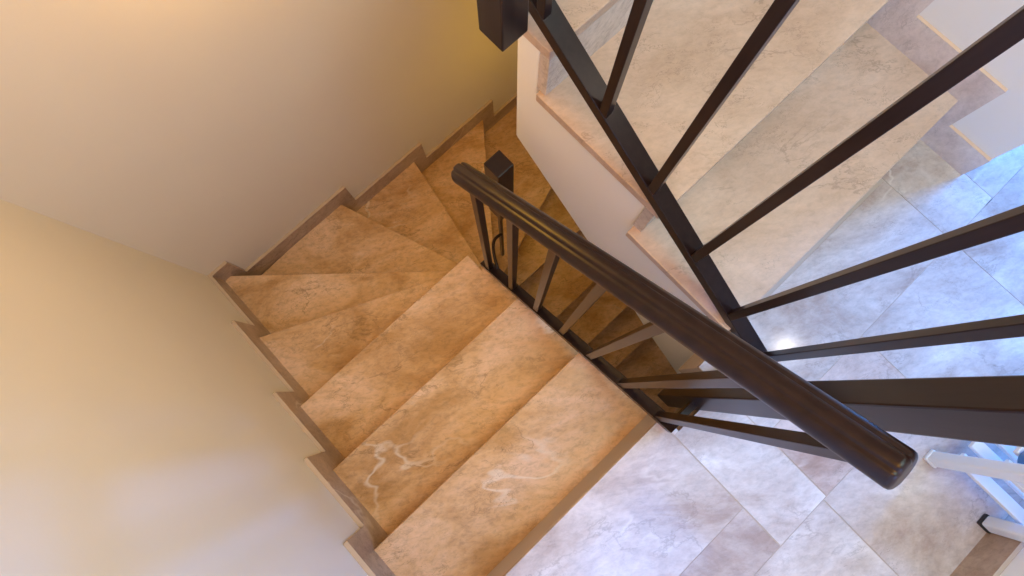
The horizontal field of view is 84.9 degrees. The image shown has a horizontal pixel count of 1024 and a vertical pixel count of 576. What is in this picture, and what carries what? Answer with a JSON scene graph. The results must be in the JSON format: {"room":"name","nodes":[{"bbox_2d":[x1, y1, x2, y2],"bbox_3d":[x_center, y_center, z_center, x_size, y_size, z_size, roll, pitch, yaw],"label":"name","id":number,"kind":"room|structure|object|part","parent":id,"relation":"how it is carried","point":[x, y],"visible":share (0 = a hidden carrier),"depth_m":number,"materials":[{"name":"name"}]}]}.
{"room":"stairwell","nodes":[
{"label":"stairwell","id":0,"kind":"room"},
{"bbox_2d":[0,199,367,575],"bbox_3d":[-0.536,0.709,1.496,0.120,5.260,2.626,-43,83,-7],"label":"wall","id":1,"kind":"structure","parent":0,"point":[142,433],"depth_m":1.24,"materials":[{"name":"beige paint"}]},
{"bbox_2d":[207,274,395,575],"bbox_3d":[-0.486,0.744,1.952,0.014,1.192,2.386,-43,83,-7],"label":"baseboard","id":2,"kind":"structure","parent":1,"relation":"attached to","point":[362,544],"depth_m":1.94,"materials":[{"name":"stone"}]},
{"bbox_2d":[0,0,517,275],"bbox_3d":[-0.501,-1.015,1.807,2.330,5.260,0.120,-43,83,-7],"label":"wall","id":3,"kind":"structure","parent":0,"point":[195,135],"depth_m":1.79,"materials":[{"name":"beige paint"}]},
{"bbox_2d":[210,93,516,280],"bbox_3d":[-0.558,-0.646,3.025,2.015,1.012,0.014,-43,83,-7],"label":"baseboard","id":4,"kind":"structure","parent":3,"relation":"attached to","point":[486,113],"depth_m":2.87,"materials":[{"name":"stone"}]},
{"bbox_2d":[644,365,677,412],"bbox_3d":[0.539,0.624,4.126,2.200,0.115,3.056,-43,83,-7],"label":"floor","id":5,"kind":"structure","parent":0,"point":[652,393],"depth_m":4.04,"materials":[{"name":"brown stone"}]},
{"bbox_2d":[226,106,670,575],"bbox_3d":[0.084,0.036,2.898,2.028,2.520,1.905,-43,83,-7],"label":"staircase","id":6,"kind":"structure","parent":5,"relation":"on","point":[459,419],"depth_m":2.08,"materials":[{"name":"brown stone"}]},
{"bbox_2d":[451,150,917,489],"bbox_3d":[0.193,0.009,1.517,0.188,1.748,0.864,-43,83,-7],"label":"railing","id":7,"kind":"object","parent":6,"relation":"on","point":[832,430],"visible":1,"depth_m":0.88,"materials":[{"name":"brown wood"}]},
{"bbox_3d":[-0.036,-0.301,1.704,0.059,0.390,0.059,-43,83,-7],"label":"newel post","id":8,"kind":"part","parent":7,"relation":"part of","materials":[{"name":"brown paint"}]},
{"bbox_3d":[-0.041,-0.194,2.162,0.012,0.550,0.012,-43,83,-7],"label":"support rod","id":9,"kind":"part","parent":7,"relation":"part of","materials":[{"name":"brown paint"}]},
{"bbox_2d":[487,139,1023,575],"bbox_3d":[2.238,0.091,1.679,4.800,0.200,2.260,-43,83,-7],"label":"floor","id":10,"kind":"structure","parent":0,"point":[685,501],"depth_m":1.51,"materials":[{"name":"beige tile"}]},
{"bbox_2d":[516,0,957,373],"bbox_3d":[0.424,-0.634,1.716,0.916,1.457,1.715,-43,83,-7],"label":"staircase","id":11,"kind":"structure","parent":10,"relation":"on","point":[825,73],"depth_m":1.42,"materials":[{"name":"beige stone"}]},
{"bbox_2d":[477,0,1023,446],"bbox_3d":[0.244,-0.176,0.884,0.291,2.040,0.972,-43,83,-7],"label":"railing","id":12,"kind":"object","parent":11,"relation":"on","point":[985,409],"visible":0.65,"depth_m":0.82,"materials":[{"name":"brown paint"}]},
{"bbox_3d":[-0.015,-0.526,0.436,0.059,1.034,0.059,-43,83,-7],"label":"newel post","id":13,"kind":"part","parent":12,"relation":"part of","materials":[{"name":"brown paint"}]},
{"bbox_3d":[0.508,0.210,1.043,0.051,1.590,0.051,-43,83,-7],"label":"newel post","id":14,"kind":"part","parent":12,"relation":"part of","materials":[{"name":"black metal"}]},
{"bbox_2d":[923,441,1023,541],"bbox_3d":[1.292,0.395,1.218,0.336,0.600,0.238,-43,83,-7],"label":"chair","id":15,"kind":"object","parent":10,"relation":"on","point":[988,465],"visible":0.6,"depth_m":1.40,"materials":[{"name":"white paint"}]},
{"bbox_3d":[1.132,0.406,1.210,0.032,0.588,0.032,-43,83,-7],"label":"post","id":16,"kind":"part","parent":15,"relation":"part of","materials":[{"name":"white paint"}]},
{"bbox_3d":[1.252,0.567,1.181,0.032,0.588,0.032,-43,83,-7],"label":"post","id":17,"kind":"part","parent":15,"relation":"part of","materials":[{"name":"white paint"}]},
{"bbox_2d":[1017,451,1023,463],"bbox_3d":[1.191,0.393,1.222,0.068,0.133,0.068,-43,83,-7],"label":"bottle","id":18,"kind":"object","parent":15,"relation":"on","point":[1020,460],"visible":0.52,"depth_m":1.28,"materials":[{"name":"blue plastic"}]},
{"bbox_2d":[919,0,1023,158],"bbox_3d":[1.326,-0.560,1.725,0.300,5.260,3.056,-43,83,-7],"label":"wall","id":19,"kind":"structure","parent":0,"point":[996,127],"depth_m":1.39,"materials":[{"name":"white paint"}]},
{"bbox_2d":[867,0,1007,174],"bbox_3d":[0.898,-0.847,1.417,0.010,0.648,1.265,-43,83,-7],"label":"baseboard","id":20,"kind":"structure","parent":19,"relation":"attached to","point":[899,22],"depth_m":1.49,"materials":[{"name":"tile"}]},
{"bbox_2d":[1000,547,1023,575],"bbox_3d":[1.335,1.124,1.422,2.030,5.260,0.790,-43,83,-7],"label":"wall","id":21,"kind":"structure","parent":0,"point":[1016,567],"depth_m":1.36,"materials":[{"name":"white paint"}]},
{"bbox_2d":[950,533,1023,575],"bbox_3d":[0.812,1.052,1.353,1.323,0.100,0.012,-43,83,-7],"label":"baseboard","id":22,"kind":"structure","parent":21,"relation":"attached to","point":[993,553],"depth_m":1.42,"materials":[{"name":"stone"}]}
]}

